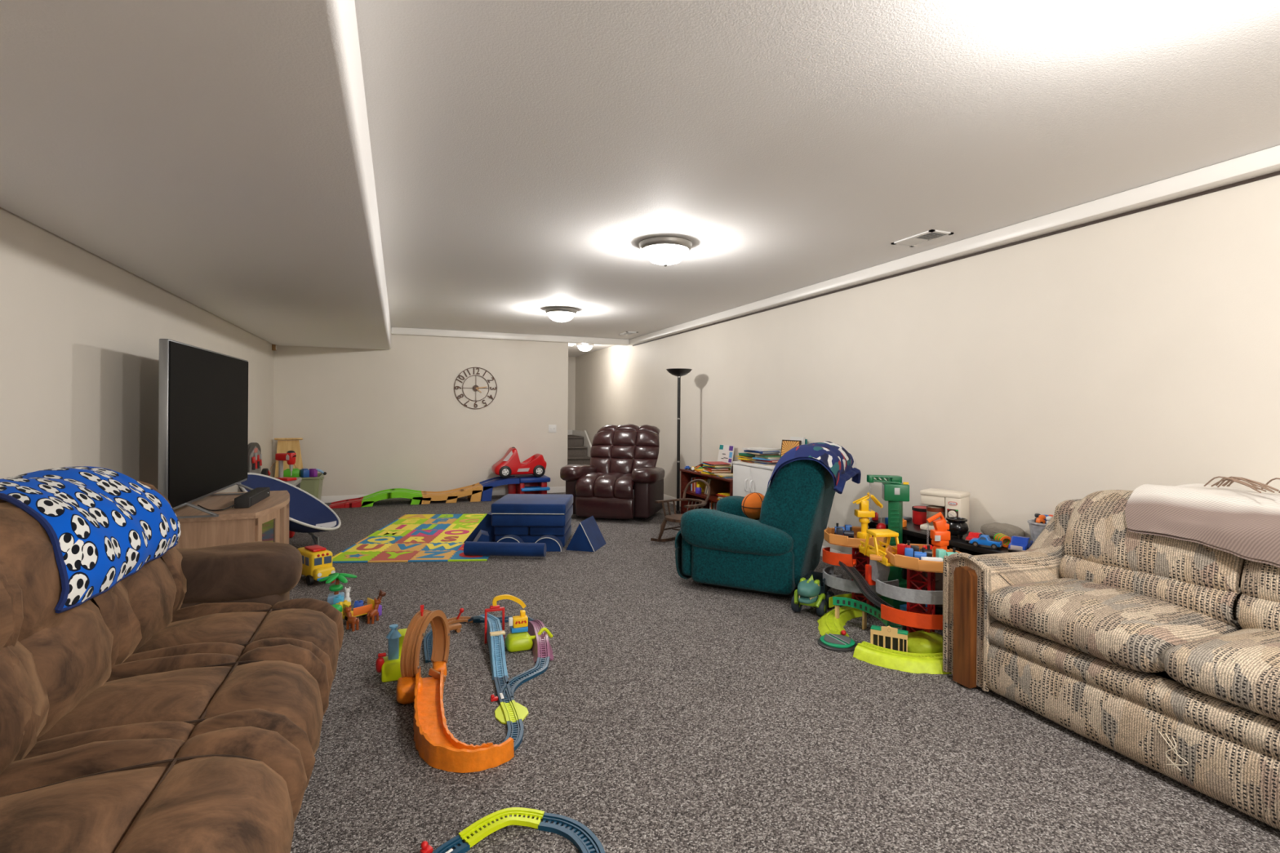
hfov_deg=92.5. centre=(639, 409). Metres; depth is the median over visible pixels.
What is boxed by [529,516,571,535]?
foam slab
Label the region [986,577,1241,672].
seat cushion
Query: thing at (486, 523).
wedge
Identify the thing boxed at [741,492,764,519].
basketball
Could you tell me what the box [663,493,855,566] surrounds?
baseboard
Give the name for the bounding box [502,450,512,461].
windshield
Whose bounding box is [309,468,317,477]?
block
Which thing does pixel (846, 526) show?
engine
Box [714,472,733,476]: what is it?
book
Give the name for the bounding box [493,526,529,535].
foam slab
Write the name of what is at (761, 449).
book
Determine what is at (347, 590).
animal
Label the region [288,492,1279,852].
floor
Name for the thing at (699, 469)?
book
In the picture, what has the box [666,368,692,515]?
floor lamp
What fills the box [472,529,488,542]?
wedge
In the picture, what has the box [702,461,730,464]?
book
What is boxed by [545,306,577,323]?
ceiling light
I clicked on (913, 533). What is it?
table
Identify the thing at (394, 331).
trim
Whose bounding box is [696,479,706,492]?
book
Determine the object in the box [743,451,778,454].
book
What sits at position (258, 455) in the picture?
tool
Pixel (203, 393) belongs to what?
television
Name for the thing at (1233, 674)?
seat cushion
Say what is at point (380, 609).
brick
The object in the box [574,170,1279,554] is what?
wall
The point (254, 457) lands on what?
tool
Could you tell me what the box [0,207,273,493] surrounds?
wall
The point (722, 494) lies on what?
book
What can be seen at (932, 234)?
ceiling vent
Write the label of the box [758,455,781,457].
book
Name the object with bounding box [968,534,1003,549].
toy car
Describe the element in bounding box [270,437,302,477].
wooden easel
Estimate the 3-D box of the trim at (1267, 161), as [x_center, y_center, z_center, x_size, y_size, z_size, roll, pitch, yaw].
[1.997,-1.011,3.884,0.100,0.080,11.780,0,0,-21]
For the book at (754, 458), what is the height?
0.014 m
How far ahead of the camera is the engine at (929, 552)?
3.20 m
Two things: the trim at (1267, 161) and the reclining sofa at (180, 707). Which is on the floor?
the reclining sofa at (180, 707)
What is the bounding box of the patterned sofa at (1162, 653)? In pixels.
[942,489,1279,830]
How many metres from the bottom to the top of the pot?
0.112 m
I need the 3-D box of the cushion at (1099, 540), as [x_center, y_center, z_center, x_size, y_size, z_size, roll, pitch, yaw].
[2.179,0.519,2.555,0.352,0.325,0.624,0,0,-21]
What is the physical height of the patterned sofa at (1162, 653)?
0.870 m
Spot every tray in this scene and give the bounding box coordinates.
[342,610,367,617]
[823,525,887,548]
[869,543,960,573]
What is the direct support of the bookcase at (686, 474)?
on the floor
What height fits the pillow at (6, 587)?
0.675 m
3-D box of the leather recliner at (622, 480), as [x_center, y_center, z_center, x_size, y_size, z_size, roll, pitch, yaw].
[-0.254,0.676,7.126,1.116,1.013,1.123,0,0,15]
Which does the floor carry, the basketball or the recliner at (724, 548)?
the recliner at (724, 548)
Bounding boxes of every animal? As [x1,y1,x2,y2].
[343,604,359,631]
[344,586,351,602]
[363,589,386,604]
[367,598,381,623]
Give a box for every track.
[328,475,519,508]
[375,594,553,773]
[419,807,604,852]
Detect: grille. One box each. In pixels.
[250,488,269,506]
[1010,545,1022,551]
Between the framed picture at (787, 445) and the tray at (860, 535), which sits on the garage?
the tray at (860, 535)
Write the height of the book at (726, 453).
0.299 m
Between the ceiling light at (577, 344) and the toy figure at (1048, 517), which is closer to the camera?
the toy figure at (1048, 517)
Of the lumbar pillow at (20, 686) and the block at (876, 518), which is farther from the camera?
the block at (876, 518)
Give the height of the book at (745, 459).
0.014 m
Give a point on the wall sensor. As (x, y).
(273, 346)
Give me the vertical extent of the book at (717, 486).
0.175 m
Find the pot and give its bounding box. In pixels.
[331,604,342,612]
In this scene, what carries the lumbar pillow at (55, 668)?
on the reclining sofa at (180, 707)
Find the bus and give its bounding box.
[297,544,335,585]
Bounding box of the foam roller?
[463,541,546,556]
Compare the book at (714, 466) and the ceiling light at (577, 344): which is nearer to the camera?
the book at (714, 466)
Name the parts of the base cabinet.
door, handle, handle, door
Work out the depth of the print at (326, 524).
5.41 m
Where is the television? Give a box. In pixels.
[158,338,253,518]
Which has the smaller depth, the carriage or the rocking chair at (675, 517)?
the carriage
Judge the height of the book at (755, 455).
0.014 m
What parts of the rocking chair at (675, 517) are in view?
leg, seat, arm rail, arm rail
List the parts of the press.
motor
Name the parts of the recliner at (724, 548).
arm, backrest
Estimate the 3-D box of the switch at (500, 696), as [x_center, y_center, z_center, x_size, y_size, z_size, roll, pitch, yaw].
[-0.599,1.201,2.561,0.052,0.027,0.050,0,0,-21]
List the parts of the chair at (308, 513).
seat, leg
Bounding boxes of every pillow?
[0,498,113,648]
[0,580,13,651]
[0,584,123,761]
[0,646,42,775]
[111,546,186,665]
[120,479,172,581]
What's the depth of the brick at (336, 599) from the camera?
3.60 m
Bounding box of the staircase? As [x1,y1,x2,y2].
[567,430,591,465]
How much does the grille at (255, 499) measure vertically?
0.050 m
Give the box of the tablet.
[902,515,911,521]
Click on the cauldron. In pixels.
(958, 527)
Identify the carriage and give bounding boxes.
[920,556,942,561]
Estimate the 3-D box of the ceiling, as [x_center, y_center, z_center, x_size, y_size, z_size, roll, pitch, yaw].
[-0.791,-1.121,4.574,4.990,0.100,15.300,0,0,-21]
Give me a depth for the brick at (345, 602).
3.54 m
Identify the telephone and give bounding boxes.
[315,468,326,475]
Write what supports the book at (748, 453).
on the book
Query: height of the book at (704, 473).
0.014 m
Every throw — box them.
[766,440,861,493]
[1124,475,1279,567]
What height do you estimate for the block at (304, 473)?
0.102 m
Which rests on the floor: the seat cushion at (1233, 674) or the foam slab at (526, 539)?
the foam slab at (526, 539)
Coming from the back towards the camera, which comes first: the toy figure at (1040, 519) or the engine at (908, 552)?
the toy figure at (1040, 519)
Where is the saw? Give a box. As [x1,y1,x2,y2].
[261,468,271,475]
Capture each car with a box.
[492,447,546,478]
[964,531,982,542]
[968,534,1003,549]
[1008,535,1033,552]
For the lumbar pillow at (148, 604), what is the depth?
1.99 m
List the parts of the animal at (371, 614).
leg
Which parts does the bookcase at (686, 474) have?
panel, shelf, panel, panel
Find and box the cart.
[342,597,374,620]
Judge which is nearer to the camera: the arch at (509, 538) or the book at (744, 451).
the arch at (509, 538)
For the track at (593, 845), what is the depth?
1.76 m
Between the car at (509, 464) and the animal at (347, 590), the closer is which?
the animal at (347, 590)
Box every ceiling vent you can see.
[618,331,638,335]
[891,229,953,247]
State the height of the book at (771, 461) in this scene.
0.014 m
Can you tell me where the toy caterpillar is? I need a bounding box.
[993,533,1010,547]
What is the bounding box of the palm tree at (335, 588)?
[318,573,356,604]
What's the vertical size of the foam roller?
0.110 m
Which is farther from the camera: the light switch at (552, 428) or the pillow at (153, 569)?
the light switch at (552, 428)
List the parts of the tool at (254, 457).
handle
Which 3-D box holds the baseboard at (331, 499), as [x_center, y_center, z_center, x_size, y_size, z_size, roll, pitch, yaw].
[-2.816,1.158,8.322,3.784,0.085,0.014,0,0,-21]
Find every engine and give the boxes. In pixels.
[834,523,852,534]
[835,527,853,537]
[897,540,911,555]
[904,547,926,559]
[910,545,932,557]
[935,547,957,561]
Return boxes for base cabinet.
[732,461,775,497]
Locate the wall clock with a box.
[453,367,497,408]
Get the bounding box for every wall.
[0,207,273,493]
[272,333,568,496]
[567,356,575,430]
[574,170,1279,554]
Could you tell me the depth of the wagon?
3.33 m
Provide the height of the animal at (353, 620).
0.124 m
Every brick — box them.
[333,594,344,604]
[335,600,351,619]
[353,600,363,608]
[374,604,382,617]
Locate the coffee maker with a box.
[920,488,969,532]
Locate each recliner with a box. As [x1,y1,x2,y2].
[560,423,664,519]
[675,459,835,597]
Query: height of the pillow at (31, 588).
0.673 m
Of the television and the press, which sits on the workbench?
the press
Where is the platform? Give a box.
[507,475,550,493]
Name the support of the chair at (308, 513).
on the floor
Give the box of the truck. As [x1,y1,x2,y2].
[791,569,834,616]
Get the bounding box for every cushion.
[980,522,1025,538]
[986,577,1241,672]
[1063,489,1244,594]
[1163,628,1279,721]
[1240,559,1279,602]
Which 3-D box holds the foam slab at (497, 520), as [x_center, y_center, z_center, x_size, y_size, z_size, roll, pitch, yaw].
[-0.972,0.964,5.634,0.645,0.107,0.630,0,0,0]
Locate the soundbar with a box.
[234,487,270,508]
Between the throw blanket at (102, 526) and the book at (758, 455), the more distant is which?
the book at (758, 455)
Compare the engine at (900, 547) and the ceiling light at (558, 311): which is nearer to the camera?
the engine at (900, 547)
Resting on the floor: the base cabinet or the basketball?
the base cabinet
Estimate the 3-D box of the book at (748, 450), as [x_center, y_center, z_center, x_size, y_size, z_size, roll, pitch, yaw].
[1.130,0.376,5.667,0.206,0.008,0.316,0,0,-12]
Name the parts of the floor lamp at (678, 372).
dish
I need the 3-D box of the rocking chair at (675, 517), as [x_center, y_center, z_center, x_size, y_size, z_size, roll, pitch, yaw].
[0.411,0.936,5.617,0.560,0.570,0.410,0,0,-43]
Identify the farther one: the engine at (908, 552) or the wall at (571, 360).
the wall at (571, 360)
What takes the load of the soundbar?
on the tv stand at (267, 520)
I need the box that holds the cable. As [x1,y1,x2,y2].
[197,503,235,511]
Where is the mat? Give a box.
[332,513,489,563]
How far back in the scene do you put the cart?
3.49 m
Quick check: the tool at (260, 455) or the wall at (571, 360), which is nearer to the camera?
the tool at (260, 455)
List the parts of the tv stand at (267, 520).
panel, door, pane, post, door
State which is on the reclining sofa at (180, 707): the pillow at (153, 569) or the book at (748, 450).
the pillow at (153, 569)
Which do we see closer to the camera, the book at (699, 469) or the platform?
the book at (699, 469)
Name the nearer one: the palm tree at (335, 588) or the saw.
the palm tree at (335, 588)
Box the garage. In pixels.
[817,474,960,674]
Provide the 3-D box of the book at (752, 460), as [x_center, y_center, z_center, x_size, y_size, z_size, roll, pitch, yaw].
[1.172,0.468,5.543,0.212,0.008,0.227,0,0,-32]
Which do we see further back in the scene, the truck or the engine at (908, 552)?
the truck
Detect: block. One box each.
[283,468,300,477]
[300,468,309,477]
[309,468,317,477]
[871,511,878,520]
[884,517,888,524]
[902,518,906,527]
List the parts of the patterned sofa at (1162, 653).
arm, arm, panel, rail, frame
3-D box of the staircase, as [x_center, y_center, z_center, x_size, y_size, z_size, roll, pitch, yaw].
[-1.475,0.799,11.452,0.980,0.819,1.797,0,0,-21]
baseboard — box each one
[320,486,565,502]
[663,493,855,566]
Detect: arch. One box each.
[497,534,524,542]
[535,534,563,551]
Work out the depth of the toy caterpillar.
3.37 m
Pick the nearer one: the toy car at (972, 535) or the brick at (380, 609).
the toy car at (972, 535)
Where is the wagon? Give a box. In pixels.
[448,622,461,632]
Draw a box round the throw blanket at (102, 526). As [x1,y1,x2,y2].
[0,466,181,613]
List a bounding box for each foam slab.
[491,493,573,514]
[491,504,573,526]
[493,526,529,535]
[494,524,571,546]
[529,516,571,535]
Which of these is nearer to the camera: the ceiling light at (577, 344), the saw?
the saw
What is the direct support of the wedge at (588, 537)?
on the floor
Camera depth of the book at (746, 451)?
5.56 m
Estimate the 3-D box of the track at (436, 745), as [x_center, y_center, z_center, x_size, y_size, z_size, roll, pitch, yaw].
[-0.799,1.036,2.812,0.755,0.364,1.518,0,0,1]
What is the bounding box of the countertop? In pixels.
[284,477,301,485]
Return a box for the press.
[275,450,297,481]
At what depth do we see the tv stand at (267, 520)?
3.77 m
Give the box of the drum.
[911,506,926,524]
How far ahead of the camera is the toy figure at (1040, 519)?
3.28 m
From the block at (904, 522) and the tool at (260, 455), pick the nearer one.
the block at (904, 522)
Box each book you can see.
[693,468,704,471]
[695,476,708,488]
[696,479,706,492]
[701,471,733,475]
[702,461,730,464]
[702,464,730,467]
[702,465,730,468]
[704,466,728,470]
[704,469,731,472]
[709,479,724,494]
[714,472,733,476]
[717,444,734,473]
[717,492,729,496]
[737,457,755,460]
[738,453,755,456]
[742,447,781,451]
[743,449,780,453]
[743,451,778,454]
[747,449,779,452]
[748,453,780,455]
[751,460,777,463]
[752,457,779,460]
[755,455,780,458]
[755,459,777,462]
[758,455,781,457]
[790,436,804,444]
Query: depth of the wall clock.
8.52 m
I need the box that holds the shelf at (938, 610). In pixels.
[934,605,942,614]
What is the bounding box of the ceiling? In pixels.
[354,0,1279,356]
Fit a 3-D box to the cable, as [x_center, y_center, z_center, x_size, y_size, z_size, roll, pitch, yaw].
[-2.668,0.614,3.853,0.217,0.033,0.127,0,0,-21]
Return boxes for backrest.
[759,459,804,529]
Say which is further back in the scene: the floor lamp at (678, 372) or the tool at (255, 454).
the floor lamp at (678, 372)
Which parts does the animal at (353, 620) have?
leg, leg, leg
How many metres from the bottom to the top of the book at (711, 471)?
0.014 m
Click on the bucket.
(1035, 528)
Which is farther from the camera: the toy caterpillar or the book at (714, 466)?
the book at (714, 466)
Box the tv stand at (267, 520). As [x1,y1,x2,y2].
[173,490,289,548]
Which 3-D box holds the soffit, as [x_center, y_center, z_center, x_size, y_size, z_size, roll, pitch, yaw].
[-1.786,-0.930,2.402,1.355,0.295,11.780,0,0,-21]
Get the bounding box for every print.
[315,520,336,528]
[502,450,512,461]
[517,467,529,471]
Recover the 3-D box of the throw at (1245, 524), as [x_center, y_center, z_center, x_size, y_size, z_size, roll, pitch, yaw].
[2.507,0.398,1.886,0.525,0.294,1.581,0,0,-21]
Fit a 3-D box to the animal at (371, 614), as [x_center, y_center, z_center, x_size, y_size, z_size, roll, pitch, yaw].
[-1.520,1.147,3.495,0.042,0.124,0.131,0,0,6]
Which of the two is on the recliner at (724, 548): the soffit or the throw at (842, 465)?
the throw at (842, 465)
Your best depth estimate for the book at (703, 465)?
6.37 m
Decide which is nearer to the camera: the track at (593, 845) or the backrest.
the track at (593, 845)
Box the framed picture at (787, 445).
[780,440,801,457]
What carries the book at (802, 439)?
on the base cabinet
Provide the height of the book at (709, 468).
0.014 m
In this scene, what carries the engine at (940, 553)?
on the garage
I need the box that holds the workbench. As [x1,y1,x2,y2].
[247,442,301,488]
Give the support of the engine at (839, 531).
on the garage
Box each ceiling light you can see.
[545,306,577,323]
[576,343,593,352]
[639,235,692,266]
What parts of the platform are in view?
post, post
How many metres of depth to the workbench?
6.25 m
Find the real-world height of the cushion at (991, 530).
0.094 m
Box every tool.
[252,456,255,470]
[254,453,257,468]
[257,454,259,468]
[259,453,262,466]
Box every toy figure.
[1034,513,1040,520]
[1035,515,1045,524]
[1045,515,1052,524]
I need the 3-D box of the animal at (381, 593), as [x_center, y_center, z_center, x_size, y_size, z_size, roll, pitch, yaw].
[-1.589,1.147,3.668,0.131,0.124,0.042,0,0,-39]
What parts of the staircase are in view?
landing baseboard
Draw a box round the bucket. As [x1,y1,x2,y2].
[1026,519,1046,542]
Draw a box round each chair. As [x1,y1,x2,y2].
[238,472,341,545]
[650,479,710,542]
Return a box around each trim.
[391,327,629,346]
[628,145,1279,345]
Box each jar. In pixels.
[695,484,701,493]
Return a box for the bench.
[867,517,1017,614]
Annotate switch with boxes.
[419,840,453,852]
[490,693,503,702]
[548,424,555,432]
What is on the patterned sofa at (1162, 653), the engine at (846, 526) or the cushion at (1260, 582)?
the cushion at (1260, 582)
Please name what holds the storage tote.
on the floor
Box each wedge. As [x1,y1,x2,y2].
[463,511,495,542]
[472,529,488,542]
[565,515,606,551]
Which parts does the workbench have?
peg panel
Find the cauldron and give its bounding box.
[946,516,968,538]
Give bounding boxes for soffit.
[0,0,391,350]
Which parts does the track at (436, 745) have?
frame post, frame post, lime plate, yellow arm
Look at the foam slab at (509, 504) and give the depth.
5.33 m
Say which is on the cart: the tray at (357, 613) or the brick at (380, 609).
the tray at (357, 613)
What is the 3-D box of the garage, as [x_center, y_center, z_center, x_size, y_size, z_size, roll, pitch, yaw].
[1.384,0.819,3.402,0.762,0.847,1.112,0,0,16]
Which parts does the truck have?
bed rail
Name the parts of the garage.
turntable panel, turntable rail, turntable rail, turntable panel, lime rail, turntable knob, tower post, bridge leg, tower post, chain, bridge rail, bridge rail, bridge leg, cab plate, bridge rail, bridge rail, bridge leg, bridge leg, lime rail, hopper post, tower post, tower post, tower post, orange plate, orange motor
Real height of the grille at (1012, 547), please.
0.022 m
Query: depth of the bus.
4.23 m
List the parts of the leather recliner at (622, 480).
arm, seat, backrest, arm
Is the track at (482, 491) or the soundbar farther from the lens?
the track at (482, 491)
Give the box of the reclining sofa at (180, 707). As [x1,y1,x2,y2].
[0,479,343,852]
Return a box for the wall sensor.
[271,344,276,351]
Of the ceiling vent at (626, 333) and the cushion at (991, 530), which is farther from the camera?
the ceiling vent at (626, 333)
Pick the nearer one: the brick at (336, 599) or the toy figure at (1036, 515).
the toy figure at (1036, 515)
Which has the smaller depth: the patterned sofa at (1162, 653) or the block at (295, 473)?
the patterned sofa at (1162, 653)
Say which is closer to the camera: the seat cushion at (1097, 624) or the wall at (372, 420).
the seat cushion at (1097, 624)
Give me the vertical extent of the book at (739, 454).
0.014 m
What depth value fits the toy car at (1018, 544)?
3.21 m
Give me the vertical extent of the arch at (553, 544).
0.122 m
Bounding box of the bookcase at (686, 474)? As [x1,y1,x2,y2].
[680,463,733,514]
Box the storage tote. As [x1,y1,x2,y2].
[299,472,324,500]
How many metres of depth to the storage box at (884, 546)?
3.91 m
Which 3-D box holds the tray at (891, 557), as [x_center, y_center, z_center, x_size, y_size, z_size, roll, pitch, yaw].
[1.484,0.778,3.225,0.414,0.064,0.380,0,0,-21]
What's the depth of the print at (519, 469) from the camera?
8.26 m

